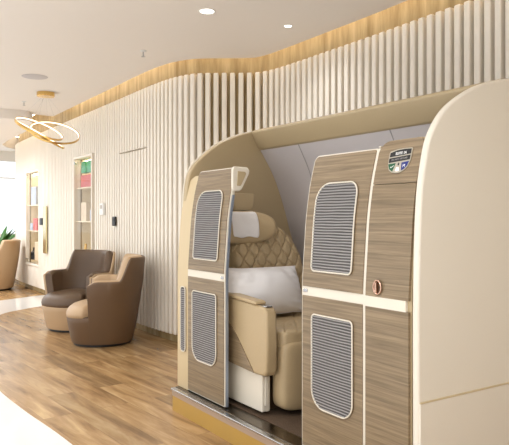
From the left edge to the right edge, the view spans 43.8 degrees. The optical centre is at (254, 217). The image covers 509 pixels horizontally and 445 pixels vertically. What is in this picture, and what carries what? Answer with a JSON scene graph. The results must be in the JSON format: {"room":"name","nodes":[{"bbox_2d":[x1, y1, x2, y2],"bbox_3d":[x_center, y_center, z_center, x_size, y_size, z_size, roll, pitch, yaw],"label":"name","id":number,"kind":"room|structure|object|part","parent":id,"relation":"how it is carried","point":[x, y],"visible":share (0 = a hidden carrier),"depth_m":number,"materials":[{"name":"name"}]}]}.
{"room":"airline lounge","nodes":[
{"label":"airline lounge","id":0,"kind":"room"},
{"bbox_2d":[0,151,14,239],"bbox_3d":[-7.063,-0.250,11.215,8.600,2.900,0.100,0,0,-34],"label":"wall","id":1,"kind":"structure","parent":0,"point":[4,155],"depth_m":12.58,"materials":[{"name":"beige paint"}]},
{"bbox_2d":[0,160,14,234],"bbox_3d":[-6.850,-0.405,11.346,7.500,1.490,0.085,0,0,-34],"label":"window","id":2,"kind":"structure","parent":1,"relation":"in","point":[0,160],"depth_m":12.58,"materials":[{"name":"clear glass"}]},
{"bbox_2d":[0,108,31,151],"bbox_3d":[-5.876,-1.505,9.330,8.500,0.360,4.353,0,0,-34],"label":"ceiling","id":3,"kind":"structure","parent":1,"relation":"attached to","point":[9,129],"depth_m":9.27,"materials":[{"name":"paint"}]},
{"bbox_2d":[0,279,45,299],"bbox_3d":[-4.456,1.198,10.718,4.201,0.002,3.606,0,0,-34],"label":"floor","id":4,"kind":"structure","parent":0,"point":[18,290],"depth_m":10.17,"materials":[{"name":"brown wood"}]},
{"bbox_2d":[0,225,14,243],"bbox_3d":[-4.705,0.648,11.634,1.098,1.104,1.041,0,0,39],"label":"potted plant","id":5,"kind":"object","parent":4,"relation":"on","point":[4,236],"visible":0.14,"depth_m":11.76,"materials":[{"name":"green plant"}]},
{"bbox_2d":[0,239,20,290],"bbox_3d":[-4.323,0.777,10.610,0.761,0.837,0.792,0,0,-4],"label":"armchair","id":6,"kind":"object","parent":4,"relation":"on","point":[9,249],"visible":1,"depth_m":10.41,"materials":[{"name":"leather"}]},
{"bbox_2d":[0,295,71,444],"bbox_3d":[-2.592,1.230,4.460,8.600,0.060,16.300,0,0,-34],"label":"floor","id":7,"kind":"structure","parent":0,"point":[17,426],"depth_m":3.68,"materials":[{"name":"white tile"}]},
{"bbox_2d":[0,306,232,444],"bbox_3d":[0.547,1.198,3.930,3.350,0.002,11.950,0,0,-34],"label":"floor","id":8,"kind":"structure","parent":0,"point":[120,394],"depth_m":4.55,"materials":[{"name":"brown wood"}]},
{"bbox_2d":[41,249,114,332],"bbox_3d":[-1.925,0.777,6.899,0.792,0.837,0.761,0,0,33],"label":"armchair","id":9,"kind":"object","parent":8,"relation":"on","point":[68,286],"visible":0.69,"depth_m":6.94,"materials":[{"name":"leather"}]},
{"bbox_2d":[41,289,85,307],"bbox_3d":[-1.972,0.859,6.824,0.618,0.153,0.569,0,0,33],"label":"seat cushion","id":10,"kind":"object","parent":9,"relation":"on","point":[54,298],"depth_m":6.63,"materials":[{"name":"leather"}]},
{"bbox_2d":[66,253,144,346],"bbox_3d":[-1.434,0.777,6.121,0.761,0.837,0.792,0,0,-12],"label":"armchair","id":11,"kind":"object","parent":8,"relation":"on","point":[108,315],"visible":1,"depth_m":5.83,"materials":[{"name":"leather"}]},
{"bbox_2d":[66,299,87,318],"bbox_3d":[-1.520,0.859,6.105,0.569,0.153,0.618,0,0,-12],"label":"seat cushion","id":12,"kind":"object","parent":11,"relation":"on","point":[78,310],"depth_m":5.84,"materials":[{"name":"leather"}]},
{"bbox_2d":[171,78,508,444],"bbox_3d":[0.506,0.304,3.396,1.108,1.792,2.106,0,0,-34],"label":"enclosure","id":13,"kind":"object","parent":8,"relation":"on","point":[395,214],"visible":1,"depth_m":2.62,"materials":[{"name":"beige plastic"}]},
{"bbox_2d":[181,287,185,350],"bbox_3d":[-0.440,0.625,3.924,0.005,0.400,0.062,0,0,-34],"label":"vent","id":14,"kind":"object","parent":13,"relation":"attached to","point":[183,289],"depth_m":3.92,"materials":[{"name":"grey metal"}]},
{"bbox_2d":[193,291,216,364],"bbox_3d":[-0.293,0.640,3.695,0.005,0.410,0.285,0,0,-34],"label":"vent","id":15,"kind":"object","parent":13,"relation":"attached to","point":[204,302],"depth_m":3.68,"materials":[{"name":"grey metal"}]},
{"bbox_2d":[194,191,222,259],"bbox_3d":[-0.270,0.043,3.707,0.049,0.401,0.290,0,0,-33],"label":"vent","id":16,"kind":"object","parent":13,"relation":"attached to","point":[208,219],"depth_m":3.69,"materials":[{"name":"grey metal"}]},
{"bbox_3d":[-0.244,0.382,3.722,0.102,1.337,0.440,0,0,-33],"label":"sliding door","id":17,"kind":"part","parent":13,"relation":"part of","materials":[{"name":"brown wood"}]},
{"bbox_3d":[-0.033,0.236,4.268,0.983,1.639,0.045,0,0,-33],"label":"panel","id":18,"kind":"part","parent":13,"relation":"part of","materials":[{"name":"beige plastic"}]},
{"bbox_2d":[228,211,302,411],"bbox_3d":[0.154,0.505,3.768,0.723,1.098,0.782,0,0,-34],"label":"seat","id":19,"kind":"object","parent":13,"relation":"on","point":[265,346],"visible":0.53,"depth_m":3.47,"materials":[{"name":"beige leather"}]},
{"bbox_2d":[232,212,258,237],"bbox_3d":[-0.091,0.039,3.873,0.209,0.164,0.129,0,0,-34],"label":"headrest cover","id":20,"kind":"object","parent":19,"relation":"on","point":[245,224],"visible":0.84,"depth_m":3.84,"materials":[{"name":"white fabric"}]},
{"bbox_3d":[-0.032,0.639,3.498,0.072,0.391,0.452,0,0,-33],"label":"armrest","id":21,"kind":"part","parent":19,"relation":"part of","materials":[{"name":"beige leather"}]},
{"bbox_2d":[228,266,301,313],"bbox_3d":[0.060,0.435,3.777,0.524,0.305,0.213,0,0,-34],"label":"pillow","id":22,"kind":"object","parent":19,"relation":"on","point":[279,287],"visible":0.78,"depth_m":3.71,"materials":[{"name":"white fabric"}]},
{"bbox_3d":[0.088,0.381,4.010,0.563,0.718,0.301,0,0,-33],"label":"backrest","id":23,"kind":"part","parent":19,"relation":"part of","materials":[{"name":"beige leather"}]},
{"bbox_3d":[0.160,0.927,3.853,0.580,0.254,0.550,0,0,-33],"label":"seat","id":24,"kind":"part","parent":19,"relation":"part of","materials":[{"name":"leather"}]},
{"bbox_2d":[276,311,301,347],"bbox_3d":[0.237,0.650,3.736,0.610,0.116,0.600,0,0,-33],"label":"seat cushion","id":25,"kind":"object","parent":19,"relation":"on","point":[288,325],"depth_m":3.39,"materials":[{"name":"beige leather"}]},
{"bbox_2d":[312,315,350,416],"bbox_3d":[0.336,0.640,2.745,0.005,0.416,0.268,0,0,-34],"label":"vent","id":26,"kind":"object","parent":13,"relation":"attached to","point":[331,334],"depth_m":2.74,"materials":[{"name":"grey metal"}]},
{"bbox_2d":[312,183,357,273],"bbox_3d":[0.351,0.042,2.769,0.048,0.393,0.266,0,0,-33],"label":"vent","id":27,"kind":"object","parent":13,"relation":"attached to","point":[335,210],"depth_m":2.75,"materials":[{"name":"grey metal"}]},
{"bbox_3d":[0.377,0.380,2.785,0.103,1.340,0.413,0,0,-33],"label":"sliding door","id":28,"kind":"part","parent":13,"relation":"part of","materials":[{"name":"brown wood"}]},
{"bbox_3d":[0.507,0.377,2.615,0.137,1.347,0.027,0,0,-33],"label":"door post","id":29,"kind":"part","parent":13,"relation":"part of","materials":[{"name":"brown wood"}]},
{"bbox_3d":[0.480,0.274,2.498,0.015,0.042,0.010,0,0,-33],"label":"lock lever","id":30,"kind":"part","parent":13,"relation":"part of","materials":[{"name":"orange metal"}]},
{"bbox_3d":[0.571,-0.226,2.491,0.029,0.099,0.120,0,0,-33],"label":"number plate","id":31,"kind":"part","parent":13,"relation":"part of","materials":[{"name":"multicoloured plastic"}]},
{"bbox_3d":[1.024,0.235,2.633,1.026,1.640,0.032,0,0,-33],"label":"panel","id":32,"kind":"part","parent":13,"relation":"part of","materials":[{"name":"beige plastic"}]},
{"bbox_3d":[1.033,0.872,2.616,1.018,0.367,0.009,0,0,-33],"label":"kick panel","id":33,"kind":"part","parent":13,"relation":"part of","materials":[{"name":"beige plastic"}]},
{"bbox_2d":[0,0,406,115],"bbox_3d":[-2.535,-1.470,3.119,7.215,0.030,14.000,0,0,-34],"label":"ceiling","id":34,"kind":"structure","parent":0,"point":[85,49],"depth_m":4.99,"materials":[{"name":"paint"}]},
{"bbox_2d":[21,74,47,79],"bbox_3d":[-2.261,-1.452,6.514,0.260,0.005,0.260,0,0,-34],"label":"ceiling speaker","id":35,"kind":"object","parent":34,"relation":"attached to","point":[28,76],"visible":1,"depth_m":6.48},
{"bbox_2d":[14,91,79,148],"bbox_3d":[-2.416,-1.126,7.355,0.710,0.653,0.638,0,0,-34],"label":"ring chandelier","id":36,"kind":"object","parent":34,"relation":"hanging from","point":[42,94],"visible":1,"depth_m":7.30,"materials":[{"name":"gold metal"}]},
{"bbox_2d":[198,9,214,14],"bbox_3d":[-0.335,-1.453,4.455,0.120,0.004,0.120,0,0,-34],"label":"recessed light","id":37,"kind":"object","parent":34,"relation":"in","point":[202,11],"visible":1,"depth_m":4.46,"materials":[{"name":"white plastic"}]},
{"bbox_2d":[19,0,473,341],"bbox_3d":[-1.067,-0.250,7.133,1.082,2.900,12.573,0,0,-30],"label":"wall","id":38,"kind":"structure","parent":0,"point":[407,11],"depth_m":5.92,"materials":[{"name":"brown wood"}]},
{"bbox_2d":[25,169,38,266],"bbox_3d":[-3.467,0.000,10.483,0.435,1.556,0.846,0,0,-34],"label":"display case","id":39,"kind":"object","parent":38,"relation":"attached to","point":[34,176],"visible":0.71,"depth_m":10.71,"materials":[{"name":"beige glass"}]},
{"bbox_2d":[31,247,34,259],"bbox_3d":[-3.659,0.588,10.511,0.100,0.200,0.100,0,0,-34],"label":"bottle","id":40,"kind":"object","parent":39,"relation":"on","point":[33,251],"visible":0.66,"depth_m":10.47,"materials":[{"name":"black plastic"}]},
{"bbox_2d":[31,186,37,204],"bbox_3d":[-3.621,-0.365,10.453,0.060,0.300,0.300,0,0,-34],"label":"display box","id":41,"kind":"object","parent":39,"relation":"on","point":[34,190],"visible":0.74,"depth_m":10.38,"materials":[{"name":"white cardboard"}]},
{"bbox_2d":[33,218,37,230],"bbox_3d":[-3.566,0.105,10.370,0.060,0.200,0.220,0,0,-34],"label":"display box","id":42,"kind":"object","parent":39,"relation":"on","point":[35,220],"visible":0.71,"depth_m":10.33,"materials":[{"name":"cardboard"}]},
{"bbox_2d":[35,242,37,260],"bbox_3d":[-3.510,0.538,10.286,0.060,0.300,0.250,0,0,-34],"label":"display box","id":43,"kind":"object","parent":39,"relation":"on","point":[36,243],"visible":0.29,"depth_m":10.27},
{"bbox_2d":[43,206,46,253],"bbox_3d":[-3.193,0.180,9.657,0.024,0.720,0.170,0,0,-34],"label":"handle","id":44,"kind":"object","parent":38,"relation":"attached to","point":[44,207],"visible":1,"depth_m":9.60,"materials":[{"name":"gold metal"}]},
{"bbox_2d":[73,153,94,250],"bbox_3d":[-2.037,-0.065,8.299,0.460,1.486,0.726,0,0,-34],"label":"display case","id":45,"kind":"object","parent":38,"relation":"attached to","point":[88,193],"visible":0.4,"depth_m":8.47,"materials":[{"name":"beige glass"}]},
{"bbox_2d":[81,202,89,220],"bbox_3d":[-2.224,-0.075,8.343,0.060,0.260,0.200,0,0,-34],"label":"display box","id":46,"kind":"object","parent":45,"relation":"on","point":[85,206],"visible":0.78,"depth_m":8.27,"materials":[{"name":"beige cardboard"}]},
{"bbox_2d":[81,174,90,186],"bbox_3d":[-2.142,-0.480,8.218,0.060,0.170,0.520,0,0,-34],"label":"display box","id":47,"kind":"object","parent":45,"relation":"on","point":[85,179],"visible":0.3,"depth_m":8.23,"materials":[{"name":"cardboard"}]},
{"bbox_2d":[81,161,88,173],"bbox_3d":[-2.234,-0.665,8.349,0.060,0.150,0.140,0,0,-34],"label":"display box","id":48,"kind":"object","parent":47,"relation":"on","point":[83,164],"visible":0.86,"depth_m":8.31,"materials":[{"name":"green cardboard"}]},
{"bbox_2d":[87,160,90,172],"bbox_3d":[-2.102,-0.665,8.149,0.060,0.150,0.140,0,0,-34],"label":"display box","id":49,"kind":"object","parent":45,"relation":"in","point":[89,161],"visible":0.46,"depth_m":8.12,"materials":[{"name":"green cardboard"}]},
{"bbox_2d":[100,203,104,214],"bbox_3d":[-1.817,-0.105,7.551,0.031,0.140,0.120,0,0,-34],"label":"thermostat","id":50,"kind":"object","parent":38,"relation":"attached to","point":[102,205],"visible":1,"depth_m":7.51,"materials":[{"name":"white plastic"}]},
{"bbox_2d":[112,217,115,225],"bbox_3d":[-1.603,0.037,7.226,0.028,0.105,0.090,0,0,-34],"label":"card reader","id":51,"kind":"object","parent":38,"relation":"attached to","point":[113,218],"visible":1,"depth_m":7.20,"materials":[{"name":"black plastic"}]},
{"bbox_2d":[120,148,146,325],"bbox_3d":[-1.294,0.198,6.835,0.064,1.834,0.739,0,0,-33],"label":"door","id":52,"kind":"structure","parent":38,"relation":"in","point":[133,165],"depth_m":6.74,"materials":[{"name":"beige wood"}]},
{"bbox_2d":[15,0,508,334],"bbox_3d":[-1.137,-0.115,7.124,1.148,2.460,12.656,0,0,-30],"label":"wall panel","id":53,"kind":"object","parent":38,"relation":"attached to","point":[467,44],"depth_m":5.98,"materials":[{"name":"beige wood"}]}
]}

